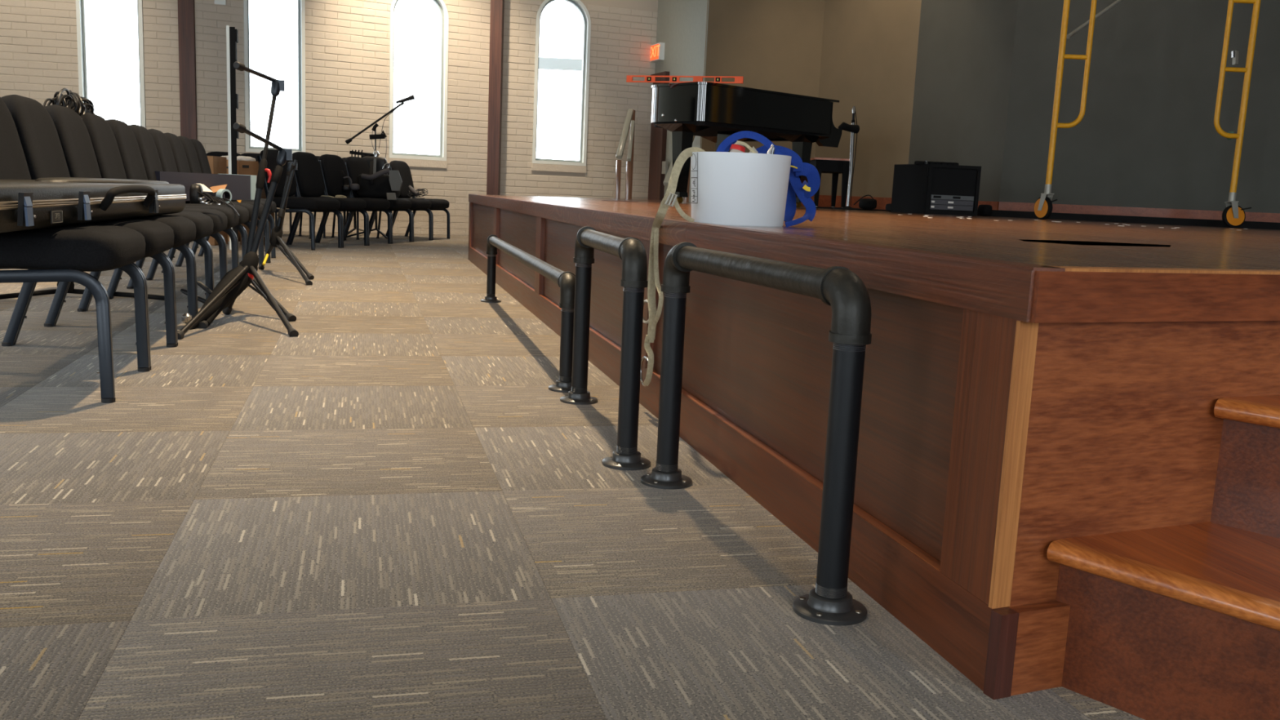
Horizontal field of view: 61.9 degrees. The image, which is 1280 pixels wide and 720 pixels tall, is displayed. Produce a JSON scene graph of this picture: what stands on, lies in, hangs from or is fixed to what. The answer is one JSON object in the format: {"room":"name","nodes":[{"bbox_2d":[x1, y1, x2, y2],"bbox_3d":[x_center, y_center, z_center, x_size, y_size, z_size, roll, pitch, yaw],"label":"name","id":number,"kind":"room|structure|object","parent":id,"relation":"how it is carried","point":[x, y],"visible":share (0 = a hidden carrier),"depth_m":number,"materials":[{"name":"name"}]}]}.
{"room":"church sanctuary","nodes":[
{"label":"church sanctuary","id":0,"kind":"room"},
{"bbox_2d":[0,0,180,136],"bbox_3d":[-7.668,-4.346,11.645,5.097,5.600,0.227,1,9,-11],"label":"wall","id":1,"kind":"structure","parent":0,"point":[38,42],"depth_m":11.92,"materials":[{"name":"beige brick"}]},
{"bbox_2d":[75,0,146,128],"bbox_3d":[-5.951,-3.481,12.039,0.700,2.269,0.122,1,9,-11],"label":"window","id":2,"kind":"structure","parent":1,"relation":"in","point":[80,4],"depth_m":12.00,"materials":[{"name":"white"}]},
{"bbox_2d":[194,0,490,235],"bbox_3d":[-3.471,-4.353,12.870,3.556,5.600,0.227,-2,10,-29],"label":"wall","id":3,"kind":"structure","parent":0,"point":[347,42],"depth_m":12.96,"materials":[{"name":"beige brick"}]},
{"bbox_2d":[177,0,197,140],"bbox_3d":[-5.063,-4.293,12.036,0.177,5.600,0.300,3,9,0],"label":"trim","id":4,"kind":"structure","parent":3,"relation":"attached to","point":[186,9],"depth_m":12.04,"materials":[{"name":"brown wood"}]},
{"bbox_2d":[214,0,226,4],"bbox_3d":[-4.747,-4.059,12.073,0.120,0.080,0.020,0,9,-15],"label":"wall box","id":5,"kind":"object","parent":3,"relation":"attached to","point":[216,2],"visible":1,"depth_m":12.07,"materials":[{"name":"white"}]},
{"bbox_2d":[243,0,305,153],"bbox_3d":[-4.280,-3.447,12.502,0.693,2.206,0.122,-2,10,-29],"label":"window","id":6,"kind":"structure","parent":3,"relation":"in","point":[300,3],"depth_m":12.55,"materials":[{"name":"white"}]},
{"bbox_2d":[388,0,448,168],"bbox_3d":[-2.773,-3.526,13.332,0.751,2.194,0.122,-2,10,-29],"label":"window","id":7,"kind":"structure","parent":3,"relation":"in","point":[413,160],"depth_m":13.41,"materials":[{"name":"white"}]},
{"bbox_2d":[538,57,582,71],"bbox_3d":[-1.105,-4.486,16.210,1.583,0.160,0.120,3,9,0],"label":"trim","id":8,"kind":"structure","parent":0,"point":[557,64],"depth_m":16.15,"materials":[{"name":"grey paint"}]},
{"bbox_2d":[0,231,1144,719],"bbox_3d":[-2.334,-0.627,7.687,32.000,0.060,32.000,0,9,-15],"label":"floor","id":9,"kind":"structure","parent":0,"point":[388,508],"depth_m":1.94,"materials":[{"name":"brown"}]},
{"bbox_2d":[0,225,150,403],"bbox_3d":[-1.787,-0.362,3.071,0.615,0.896,0.543,0,9,-15],"label":"chair","id":10,"kind":"object","parent":9,"relation":"on","point":[65,253],"visible":0.93,"depth_m":2.91,"materials":[{"name":"grey fabric"}]},
{"bbox_2d":[0,281,164,300],"bbox_3d":[-2.764,-0.481,5.206,0.805,0.362,0.348,-3,10,-32],"label":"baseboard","id":11,"kind":"structure","parent":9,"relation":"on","point":[71,289],"depth_m":5.30,"materials":[{"name":"black"}]},
{"bbox_2d":[0,97,177,369],"bbox_3d":[-1.919,-0.447,3.577,0.615,0.896,0.543,0,9,-15],"label":"chair","id":12,"kind":"object","parent":9,"relation":"on","point":[158,236],"visible":0.42,"depth_m":3.64,"materials":[{"name":"grey fabric"}]},
{"bbox_2d":[0,94,197,346],"bbox_3d":[-2.051,-0.532,4.083,0.615,0.896,0.543,0,9,-15],"label":"chair","id":13,"kind":"object","parent":9,"relation":"on","point":[39,139],"visible":0.48,"depth_m":4.00,"materials":[{"name":"grey fabric"}]},
{"bbox_2d":[0,177,186,232],"bbox_3d":[-1.844,-0.507,3.361,0.456,0.128,2.105,1,9,-11],"label":"instrument case","id":14,"kind":"object","parent":13,"relation":"on","point":[55,202],"visible":1,"depth_m":3.10,"materials":[{"name":"black"}]},
{"bbox_2d":[44,104,213,325],"bbox_3d":[-2.183,-0.616,4.590,0.615,0.896,0.543,0,9,-15],"label":"chair","id":15,"kind":"object","parent":9,"relation":"on","point":[74,137],"visible":0.38,"depth_m":4.51,"materials":[{"name":"grey fabric"}]},
{"bbox_2d":[43,88,94,119],"bbox_3d":[-2.555,-1.138,4.790,0.148,0.153,0.917,0,9,-18],"label":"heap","id":16,"kind":"object","parent":15,"relation":"on","point":[71,97],"visible":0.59,"depth_m":4.60,"materials":[{"name":"black"}]},
{"bbox_2d":[80,112,227,311],"bbox_3d":[-2.314,-0.701,5.096,0.615,0.896,0.543,0,9,-15],"label":"chair","id":17,"kind":"object","parent":9,"relation":"on","point":[104,141],"visible":0.37,"depth_m":5.03,"materials":[{"name":"grey fabric"}]},
{"bbox_2d":[56,96,94,114],"bbox_3d":[-2.596,-1.160,4.955,0.090,0.090,0.656,0,9,-15],"label":"cable bundle","id":18,"kind":"object","parent":17,"relation":"on","point":[86,108],"visible":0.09,"depth_m":4.88,"materials":[{"name":"black rubber"}]},
{"bbox_2d":[106,119,239,298],"bbox_3d":[-2.446,-0.786,5.602,0.615,0.896,0.543,0,9,-15],"label":"chair","id":19,"kind":"object","parent":9,"relation":"on","point":[128,147],"visible":0.32,"depth_m":5.53,"materials":[{"name":"grey fabric"}]},
{"bbox_2d":[128,124,248,279],"bbox_3d":[-2.578,-0.871,6.108,0.615,0.896,0.543,0,9,-15],"label":"chair","id":20,"kind":"object","parent":9,"relation":"on","point":[148,148],"depth_m":6.04,"materials":[{"name":"grey fabric"}]},
{"bbox_2d":[189,183,203,203],"bbox_3d":[-2.595,-0.961,6.250,0.069,0.140,0.120,0,9,-15],"label":"pouch","id":21,"kind":"object","parent":20,"relation":"on","point":[194,188],"visible":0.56,"depth_m":6.20,"materials":[{"name":"black"}]},
{"bbox_2d":[197,191,239,217],"bbox_3d":[-2.284,-0.870,5.941,0.164,0.110,1.005,-4,11,-35],"label":"cable bundle","id":22,"kind":"object","parent":20,"relation":"on","point":[217,199],"visible":0.92,"depth_m":6.12,"materials":[{"name":"black rubber"}]},
{"bbox_2d":[198,183,213,192],"bbox_3d":[-2.619,-1.037,6.433,0.101,0.048,0.380,0,9,-15],"label":"paper sheet","id":23,"kind":"object","parent":22,"relation":"on","point":[205,188],"visible":0.64,"depth_m":6.41,"materials":[{"name":"white paper"}]},
{"bbox_2d":[147,128,255,279],"bbox_3d":[-2.710,-0.956,6.615,0.615,0.896,0.543,0,9,-15],"label":"chair","id":24,"kind":"object","parent":9,"relation":"on","point":[164,149],"visible":0.27,"depth_m":6.50,"materials":[{"name":"grey fabric"}]},
{"bbox_2d":[216,188,231,203],"bbox_3d":[-2.532,-0.997,6.500,0.042,0.086,0.086,7,10,26],"label":"tape roll","id":25,"kind":"object","parent":24,"relation":"on","point":[228,194],"visible":0.71,"depth_m":6.49,"materials":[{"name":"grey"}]},
{"bbox_2d":[161,133,263,271],"bbox_3d":[-2.842,-1.040,7.121,0.615,0.896,0.543,0,9,-15],"label":"chair","id":26,"kind":"object","parent":9,"relation":"on","point":[178,150],"visible":0.25,"depth_m":7.07,"materials":[{"name":"grey fabric"}]},
{"bbox_2d":[154,171,256,200],"bbox_3d":[-2.800,-1.097,6.734,0.228,0.168,1.456,3,9,1],"label":"case","id":27,"kind":"object","parent":26,"relation":"on","point":[242,187],"visible":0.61,"depth_m":6.78,"materials":[{"name":"grey plastic"}]},
{"bbox_2d":[209,184,226,192],"bbox_3d":[-2.636,-1.068,6.644,0.100,0.053,0.310,0,9,-15],"label":"flap","id":28,"kind":"object","parent":27,"relation":"on","point":[214,188],"visible":0.79,"depth_m":6.67,"materials":[{"name":"brown"}]},
{"bbox_2d":[207,155,227,245],"bbox_3d":[-3.881,-1.458,9.784,0.081,0.800,0.300,3,9,0],"label":"cardboard box","id":29,"kind":"object","parent":9,"relation":"on","point":[218,165],"visible":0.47,"depth_m":9.70,"materials":[{"name":"brown cardboard"}]},
{"bbox_2d":[180,265,257,329],"bbox_3d":[-1.876,-0.271,4.604,0.205,0.291,0.576,4,9,9],"label":"stand","id":30,"kind":"object","parent":9,"relation":"on","point":[210,316],"visible":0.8,"depth_m":4.61,"materials":[{"name":"black metal"}]},
{"bbox_2d":[206,151,239,156],"bbox_3d":[-4.535,-1.840,11.771,0.543,0.896,0.615,-2,10,-29],"label":"chair","id":31,"kind":"object","parent":9,"relation":"on","point":[211,153],"visible":0.08,"depth_m":11.88,"materials":[{"name":"grey fabric"}]},
{"bbox_2d":[177,136,271,266],"bbox_3d":[-2.974,-1.125,7.627,0.615,0.896,0.543,0,9,-15],"label":"chair","id":32,"kind":"object","parent":9,"relation":"on","point":[191,154],"visible":0.29,"depth_m":7.59,"materials":[{"name":"grey fabric"}]},
{"bbox_2d":[226,25,239,249],"bbox_3d":[-3.570,-1.927,9.383,0.094,1.877,0.628,-1,9,-21],"label":"panel","id":33,"kind":"object","parent":9,"relation":"on","point":[232,34],"visible":0.79,"depth_m":9.05,"materials":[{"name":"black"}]},
{"bbox_2d":[190,138,275,262],"bbox_3d":[-3.105,-1.210,8.134,0.615,0.896,0.543,0,9,-15],"label":"chair","id":34,"kind":"object","parent":9,"relation":"on","point":[200,150],"visible":0.25,"depth_m":8.11,"materials":[{"name":"grey fabric"}]},
{"bbox_2d":[226,159,239,241],"bbox_3d":[-4.015,-1.570,10.510,0.185,0.785,0.450,3,9,0],"label":"cardboard box","id":35,"kind":"object","parent":9,"relation":"on","point":[227,160],"visible":0.04,"depth_m":10.39,"materials":[{"name":"brown cardboard"}]},
{"bbox_2d":[221,155,255,160],"bbox_3d":[-3.849,-1.924,10.222,0.689,0.068,0.187,11,12,44],"label":"paper","id":36,"kind":"object","parent":35,"relation":"on","point":[238,157],"visible":0.46,"depth_m":9.98,"materials":[{"name":"white paper"}]},
{"bbox_2d":[177,122,298,339],"bbox_3d":[-1.682,-0.573,4.558,0.464,0.871,0.927,0,9,-15],"label":"boom stand","id":37,"kind":"object","parent":9,"relation":"on","point":[251,260],"visible":0.92,"depth_m":4.74,"materials":[{"name":"black metal"}]},
{"bbox_2d":[197,61,296,328],"bbox_3d":[-1.784,-0.772,4.872,0.399,1.159,0.966,-1,9,-19],"label":"boom stand","id":38,"kind":"object","parent":9,"relation":"on","point":[277,86],"visible":0.73,"depth_m":5.12,"materials":[{"name":"black metal"}]},
{"bbox_2d":[239,160,274,244],"bbox_3d":[-3.631,-1.489,10.134,0.184,0.775,0.403,3,9,0],"label":"cardboard box","id":39,"kind":"object","parent":9,"relation":"on","point":[246,167],"visible":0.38,"depth_m":9.89,"materials":[{"name":"brown cardboard"}]},
{"bbox_2d":[242,164,248,168],"bbox_3d":[-3.650,-1.790,9.884,0.060,0.025,0.002,3,9,0],"label":"print","id":40,"kind":"object","parent":39,"relation":"attached to","point":[243,166],"depth_m":9.88,"materials":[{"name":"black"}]},
{"bbox_2d":[239,152,292,234],"bbox_3d":[-4.168,-1.824,11.771,0.543,0.896,0.615,-2,10,-29],"label":"chair","id":41,"kind":"object","parent":9,"relation":"on","point":[247,154],"visible":0.06,"depth_m":11.86,"materials":[{"name":"grey fabric"}]},
{"bbox_2d":[258,159,314,285],"bbox_3d":[-2.281,-0.910,6.889,0.316,0.766,1.156,-1,10,-21],"label":"boom stand","id":42,"kind":"object","parent":9,"relation":"on","point":[276,239],"visible":1,"depth_m":6.96,"materials":[{"name":"black metal"}]},
{"bbox_2d":[257,148,342,250],"bbox_3d":[-3.156,-1.488,9.905,0.615,0.896,0.543,4,9,11],"label":"chair","id":43,"kind":"object","parent":9,"relation":"on","point":[297,204],"visible":0.61,"depth_m":9.76,"materials":[{"name":"grey fabric"}]},
{"bbox_2d":[275,194,325,238],"bbox_3d":[-3.801,-1.808,11.771,0.543,0.896,0.615,-2,10,-29],"label":"chair","id":44,"kind":"object","parent":9,"relation":"on","point":[276,213],"visible":0.04,"depth_m":11.70,"materials":[{"name":"black metal"}]},
{"bbox_2d":[297,155,359,239],"bbox_3d":[-3.433,-1.792,11.771,0.543,0.896,0.615,-2,10,-29],"label":"chair","id":45,"kind":"object","parent":9,"relation":"on","point":[317,157],"visible":0.19,"depth_m":11.70,"materials":[{"name":"grey fabric"}]},
{"bbox_2d":[289,151,368,248],"bbox_3d":[-3.034,-1.572,10.473,0.615,0.896,0.634,4,9,11],"label":"chair","id":46,"kind":"object","parent":9,"relation":"on","point":[308,176],"depth_m":10.40,"materials":[{"name":"grey fabric"}]},
{"bbox_2d":[318,154,391,245],"bbox_3d":[-2.931,-1.642,10.953,0.615,0.896,0.543,4,9,11],"label":"chair","id":47,"kind":"object","parent":9,"relation":"on","point":[331,165],"visible":0.61,"depth_m":10.88,"materials":[{"name":"grey fabric"}]},
{"bbox_2d":[339,169,359,191],"bbox_3d":[-3.027,-1.847,11.011,0.290,0.220,0.129,6,10,22],"label":"headphones","id":48,"kind":"object","parent":47,"relation":"on","point":[345,188],"visible":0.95,"depth_m":10.98,"materials":[{"name":"grey plastic"}]},
{"bbox_2d":[342,184,351,191],"bbox_3d":[-3.025,-1.770,11.000,0.089,0.070,0.079,0,9,-15],"label":"ear cup","id":49,"kind":"object","parent":48,"relation":"on","point":[345,188],"depth_m":10.97,"materials":[{"name":"black plastic"}]},
{"bbox_2d":[351,183,359,190],"bbox_3d":[-2.933,-1.783,11.000,0.089,0.070,0.079,0,9,-15],"label":"ear cup","id":50,"kind":"object","parent":48,"relation":"on","point":[353,186],"depth_m":10.97,"materials":[{"name":"grey plastic"}]},
{"bbox_2d":[346,211,364,235],"bbox_3d":[-3.348,-1.636,12.451,0.199,0.372,1.922,1,9,-9],"label":"microphone stand","id":51,"kind":"object","parent":9,"relation":"on","point":[354,214],"visible":0.64,"depth_m":11.89,"materials":[{"name":"black metal"}]},
{"bbox_2d":[331,157,392,240],"bbox_3d":[-3.066,-1.776,11.771,0.543,0.896,0.615,-2,10,-29],"label":"chair","id":52,"kind":"object","parent":9,"relation":"on","point":[343,158],"visible":0.16,"depth_m":11.88,"materials":[{"name":"black metal"}]},
{"bbox_2d":[343,156,413,244],"bbox_3d":[-2.819,-1.719,11.477,0.615,0.896,0.543,4,9,11],"label":"chair","id":53,"kind":"object","parent":9,"relation":"on","point":[355,166],"visible":0.52,"depth_m":11.37,"materials":[{"name":"grey fabric"}]},
{"bbox_2d":[362,156,387,174],"bbox_3d":[-2.936,-2.062,11.672,0.301,0.320,0.270,3,9,5],"label":"bag","id":54,"kind":"object","parent":53,"relation":"hanging from","point":[379,162],"visible":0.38,"depth_m":11.69,"materials":[{"name":"black fabric"}]},
{"bbox_2d":[356,160,402,198],"bbox_3d":[-2.716,-1.897,11.240,0.506,0.389,0.423,2,9,-1],"label":"bag","id":55,"kind":"object","parent":53,"relation":"on","point":[376,185],"visible":0.94,"depth_m":11.14,"materials":[{"name":"black fabric"}]},
{"bbox_2d":[386,192,396,199],"bbox_3d":[-2.549,-1.680,10.960,0.098,0.076,0.159,0,9,-15],"label":"cloth square","id":56,"kind":"object","parent":53,"relation":"on","point":[390,196],"visible":1,"depth_m":10.95,"materials":[{"name":"grey fabric"}]},
{"bbox_2d":[345,94,414,239],"bbox_3d":[-3.112,-2.207,12.163,0.836,1.612,0.886,-3,10,-31],"label":"microphone stand","id":57,"kind":"object","parent":9,"relation":"on","point":[382,135],"visible":0.91,"depth_m":11.89,"materials":[{"name":"black metal"}]},
{"bbox_2d":[368,164,431,241],"bbox_3d":[-2.693,-1.795,11.998,0.644,0.896,0.543,4,9,11],"label":"chair","id":58,"kind":"object","parent":9,"relation":"on","point":[417,204],"depth_m":11.99,"materials":[{"name":"grey fabric"}]},
{"bbox_2d":[408,185,418,195],"bbox_3d":[-2.536,-1.894,11.951,0.060,0.114,0.176,-4,11,-37],"label":"clamp","id":59,"kind":"object","parent":58,"relation":"on","point":[413,191],"visible":1,"depth_m":11.92,"materials":[{"name":"grey metal"}]},
{"bbox_2d":[389,160,449,239],"bbox_3d":[-2.594,-1.872,12.524,0.615,0.896,0.543,4,9,11],"label":"chair","id":60,"kind":"object","parent":9,"relation":"on","point":[404,170],"visible":0.58,"depth_m":12.51,"materials":[{"name":"grey fabric"}]},
{"bbox_2d":[480,234,575,392],"bbox_3d":[-0.529,-0.302,4.693,0.116,0.376,2.756,0,9,-13],"label":"pipe rail","id":61,"kind":"object","parent":9,"relation":"on","point":[566,281],"visible":0.88,"depth_m":3.43,"materials":[{"name":"metal"}]},
{"bbox_2d":[560,226,650,470],"bbox_3d":[-0.098,-0.077,2.863,0.116,0.534,0.879,1,9,-12],"label":"pipe rail","id":62,"kind":"object","parent":9,"relation":"on","point":[631,251],"visible":1,"depth_m":2.50,"materials":[{"name":"metal"}]},
{"bbox_2d":[614,108,635,199],"bbox_3d":[-0.199,-2.247,13.053,0.083,1.671,0.935,4,9,8],"label":"handrail","id":63,"kind":"object","parent":9,"relation":"on","point":[630,116],"visible":0.61,"depth_m":12.82,"materials":[{"name":"grey"}]},
{"bbox_2d":[625,120,635,199],"bbox_3d":[-0.133,-2.114,12.767,0.064,1.502,0.526,3,9,1],"label":"handrail","id":64,"kind":"object","parent":9,"relation":"on","point":[628,164],"visible":0.71,"depth_m":12.53,"materials":[{"name":"grey"}]},
{"bbox_2d":[662,135,695,201],"bbox_3d":[0.432,-1.893,11.908,0.140,1.378,0.879,5,9,16],"label":"handrail","id":65,"kind":"object","parent":9,"relation":"on","point":[665,182],"visible":0.12,"depth_m":11.72,"materials":[{"name":"grey"}]},
{"bbox_2d":[640,241,871,626],"bbox_3d":[0.190,0.069,1.995,0.116,0.538,0.876,0,9,-19],"label":"pipe rail","id":66,"kind":"object","parent":9,"relation":"on","point":[830,602],"visible":1,"depth_m":1.65,"materials":[{"name":"metal"}]},
{"bbox_2d":[467,194,1279,699],"bbox_3d":[3.661,-0.686,7.719,9.383,0.567,13.516,0,9,-15],"label":"stage","id":67,"kind":"object","parent":9,"relation":"on","point":[1020,397],"visible":0.8,"depth_m":1.57,"materials":[{"name":"brown wood"}]},
{"bbox_2d":[601,200,638,202],"bbox_3d":[-0.158,-1.341,9.011,0.306,0.002,0.809,2,9,0],"label":"tape","id":68,"kind":"object","parent":67,"relation":"on","point":[602,200],"visible":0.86,"depth_m":8.92,"materials":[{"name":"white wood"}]},
{"bbox_2d":[690,151,791,226],"bbox_3d":[0.266,-0.457,2.870,0.268,0.186,0.268,0,9,-15],"label":"bucket","id":69,"kind":"object","parent":67,"relation":"on","point":[728,188],"visible":0.96,"depth_m":2.76,"materials":[{"name":"white plastic"}]},
{"bbox_2d":[640,146,706,386],"bbox_3d":[0.079,-0.245,2.995,0.148,0.687,0.371,0,9,-15],"label":"strap","id":70,"kind":"object","parent":69,"relation":"hanging from","point":[653,268],"visible":0.89,"depth_m":3.01,"materials":[{"name":"grey fabric"}]},
{"bbox_2d":[691,152,697,203],"bbox_3d":[0.143,-0.482,2.829,0.010,0.132,0.053,0,9,-15],"label":"print","id":71,"kind":"object","parent":69,"relation":"attached to","point":[695,155],"depth_m":2.82,"materials":[{"name":"black"}]},
{"bbox_2d":[729,142,745,152],"bbox_3d":[0.263,-0.545,2.908,0.047,0.095,0.050,0,9,-15],"label":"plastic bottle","id":72,"kind":"object","parent":69,"relation":"in","point":[735,148],"visible":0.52,"depth_m":2.89,"materials":[{"name":"red plastic"}]},
{"bbox_2d":[715,130,820,226],"bbox_3d":[0.367,-0.496,2.936,0.307,0.251,0.206,-5,11,-39],"label":"harness","id":73,"kind":"object","parent":69,"relation":"hanging from","point":[804,191],"visible":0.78,"depth_m":3.00,"materials":[{"name":"blue fabric"}]},
{"bbox_2d":[651,81,842,207],"bbox_3d":[0.745,-2.081,10.547,2.186,1.068,1.462,-5,12,-41],"label":"grand piano","id":74,"kind":"object","parent":67,"relation":"on","point":[713,112],"visible":0.78,"depth_m":9.85,"materials":[{"name":"black paint"}]},
{"bbox_2d":[626,75,743,83],"bbox_3d":[0.394,-2.516,9.575,1.085,0.060,0.032,5,9,17],"label":"spirit level","id":75,"kind":"object","parent":74,"relation":"on","point":[675,79],"visible":0.99,"depth_m":9.58,"materials":[{"name":"orange"}]},
{"bbox_2d":[832,106,862,210],"bbox_3d":[2.161,-2.072,10.933,0.300,1.055,0.307,0,9,-15],"label":"microphone stand","id":76,"kind":"object","parent":67,"relation":"on","point":[852,128],"visible":0.96,"depth_m":10.98,"materials":[{"name":"black metal"}]},
{"bbox_2d":[815,206,886,211],"bbox_3d":[2.294,-1.635,11.560,0.993,0.012,0.708,3,9,0],"label":"floor mat","id":77,"kind":"object","parent":67,"relation":"on","point":[815,206],"visible":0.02,"depth_m":11.21,"materials":[{"name":"black"}]},
{"bbox_2d":[807,157,849,207],"bbox_3d":[2.030,-1.916,11.616,0.410,0.525,0.700,3,9,0],"label":"piano bench","id":78,"kind":"object","parent":77,"relation":"on","point":[835,166],"visible":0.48,"depth_m":11.27,"materials":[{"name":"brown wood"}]},
{"bbox_2d":[853,195,876,208],"bbox_3d":[2.322,-1.638,11.065,0.274,0.148,0.180,0,9,-15],"label":"cable box","id":79,"kind":"object","parent":67,"relation":"on","point":[864,203],"visible":1,"depth_m":11.04,"materials":[{"name":"black plastic"}]},
{"bbox_2d":[885,203,891,211],"bbox_3d":[2.590,-1.508,10.605,0.258,0.084,0.238,0,9,-15],"label":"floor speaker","id":80,"kind":"object","parent":67,"relation":"on","point":[888,206],"visible":0.16,"depth_m":10.60,"materials":[{"name":"black plastic"}]},
{"bbox_2d":[890,160,981,216],"bbox_3d":[2.798,-1.628,10.119,0.543,0.485,0.664,0,9,-15],"label":"equipment rack","id":81,"kind":"object","parent":67,"relation":"on","point":[922,187],"visible":0.99,"depth_m":9.90,"materials":[{"name":"black"}]},
{"bbox_2d":[977,204,991,216],"bbox_3d":[3.294,-1.429,10.203,0.099,0.110,0.140,0,9,-15],"label":"lump","id":82,"kind":"object","parent":67,"relation":"on","point":[983,210],"visible":1,"depth_m":10.15,"materials":[{"name":"black"}]},
{"bbox_2d":[924,214,1248,230],"bbox_3d":[3.401,-0.983,7.721,3.225,0.003,2.176,2,9,-1],"label":"paper scraps","id":83,"kind":"object","parent":67,"relation":"on","point":[960,217],"visible":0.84,"depth_m":7.42,"materials":[{"name":"white"}]},
{"bbox_2d":[1019,239,1171,247],"bbox_3d":[1.135,-0.286,2.625,0.518,0.002,0.242,-3,10,-29],"label":"tape","id":84,"kind":"object","parent":67,"relation":"on","point":[1024,240],"visible":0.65,"depth_m":2.60,"materials":[{"name":"black"}]},
{"bbox_2d":[977,209,1279,230],"bbox_3d":[4.605,-1.335,10.121,3.032,0.062,0.654,7,10,24],"label":"trim","id":85,"kind":"structure","parent":67,"relation":"on","point":[1070,216],"depth_m":9.79,"materials":[{"name":"black wood"}]},
{"bbox_2d":[1034,0,1261,227],"bbox_3d":[4.383,-2.904,9.279,1.810,3.401,0.875,2,9,-1],"label":"scaffolding","id":86,"kind":"object","parent":67,"relation":"on","point":[1233,215],"visible":1,"depth_m":8.99,"materials":[{"name":"yellow"}]},
{"bbox_2d":[1047,395,1279,719],"bbox_3d":[1.270,0.348,1.006,0.572,0.386,1.584,-5,12,-40],"label":"steps","id":87,"kind":"structure","parent":9,"relation":"on","point":[1180,622],"depth_m":1.37,"materials":[{"name":"brown wood"}]},
{"bbox_2d":[499,0,657,199],"bbox_3d":[-0.797,-4.394,13.890,2.106,5.600,0.227,-1,9,-21],"label":"wall","id":88,"kind":"structure","parent":0,"point":[624,32],"depth_m":14.01,"materials":[{"name":"beige brick"}]},
{"bbox_2d":[486,0,504,195],"bbox_3d":[-1.782,-4.362,13.405,0.147,5.600,0.300,3,9,0],"label":"trim","id":89,"kind":"structure","parent":88,"relation":"attached to","point":[497,6],"depth_m":13.43,"materials":[{"name":"brown wood"}]},
{"bbox_2d":[531,0,591,173],"bbox_3d":[-1.029,-3.583,13.868,0.742,2.245,0.122,-1,9,-21],"label":"window","id":90,"kind":"structure","parent":88,"relation":"in","point":[547,165],"depth_m":13.91,"materials":[{"name":"white"}]},
{"bbox_2d":[654,0,709,201],"bbox_3d":[0.519,-4.263,13.419,0.012,5.600,1.628,-1,9,-21],"label":"wall","id":91,"kind":"structure","parent":0,"point":[681,24],"depth_m":13.38,"materials":[{"name":"white paint"}]},
{"bbox_2d":[650,42,664,62],"bbox_3d":[0.221,-4.052,14.078,0.079,0.216,0.394,-1,9,-21],"label":"exit sign","id":92,"kind":"object","parent":91,"relation":"attached to","point":[657,50],"visible":1,"depth_m":13.96,"materials":[{"name":"red"}]},
{"bbox_2d":[648,71,669,199],"bbox_3d":[0.243,-2.661,14.104,0.060,2.203,0.680,-1,9,-21],"label":"door","id":93,"kind":"structure","parent":91,"relation":"in","point":[658,166],"depth_m":14.09,"materials":[{"name":"brown wood"}]},
{"bbox_2d":[699,0,825,207],"bbox_3d":[1.544,-4.156,13.025,1.648,5.600,0.020,-2,10,-25],"label":"wall","id":94,"kind":"structure","parent":0,"point":[775,45],"depth_m":13.08,"materials":[{"name":"beige paint"}]},
{"bbox_2d":[814,0,921,197],"bbox_3d":[2.833,-4.069,12.832,0.220,5.600,1.518,-4,11,-36],"label":"wall","id":95,"kind":"structure","parent":0,"point":[869,51],"depth_m":12.82,"materials":[{"name":"beige paint"}]},
{"bbox_2d":[811,195,891,209],"bbox_3d":[2.643,-1.929,13.094,0.018,0.150,1.518,-4,11,-36],"label":"baseboard","id":96,"kind":"structure","parent":95,"relation":"attached to","point":[824,201],"depth_m":13.13,"materials":[{"name":"brown wood"}]},
{"bbox_2d":[908,0,1017,201],"bbox_3d":[3.622,-3.837,11.566,0.220,5.600,1.475,-2,10,-27],"label":"wall","id":97,"kind":"structure","parent":0,"point":[966,47],"depth_m":11.57,"materials":[{"name":"grey paint"}]},
{"bbox_2d":[977,200,999,209],"bbox_3d":[3.422,-1.700,11.845,0.018,0.150,1.475,-2,10,-27],"label":"baseboard","id":98,"kind":"structure","parent":97,"relation":"attached to","point":[994,205],"depth_m":11.26,"materials":[{"name":"brown wood"}]},
{"bbox_2d":[999,0,1279,213],"bbox_3d":[5.124,-3.616,10.570,2.610,5.600,0.220,5,9,18],"label":"wall","id":99,"kind":"structure","parent":0,"point":[1146,136],"depth_m":10.64,"materials":[{"name":"grey paint"}]},
{"bbox_2d":[998,201,1279,222],"bbox_3d":[4.992,-1.467,10.791,2.610,0.150,0.018,5,9,18],"label":"baseboard","id":100,"kind":"structure","parent":99,"relation":"attached to","point":[1003,206],"depth_m":10.77,"materials":[{"name":"brown wood"}]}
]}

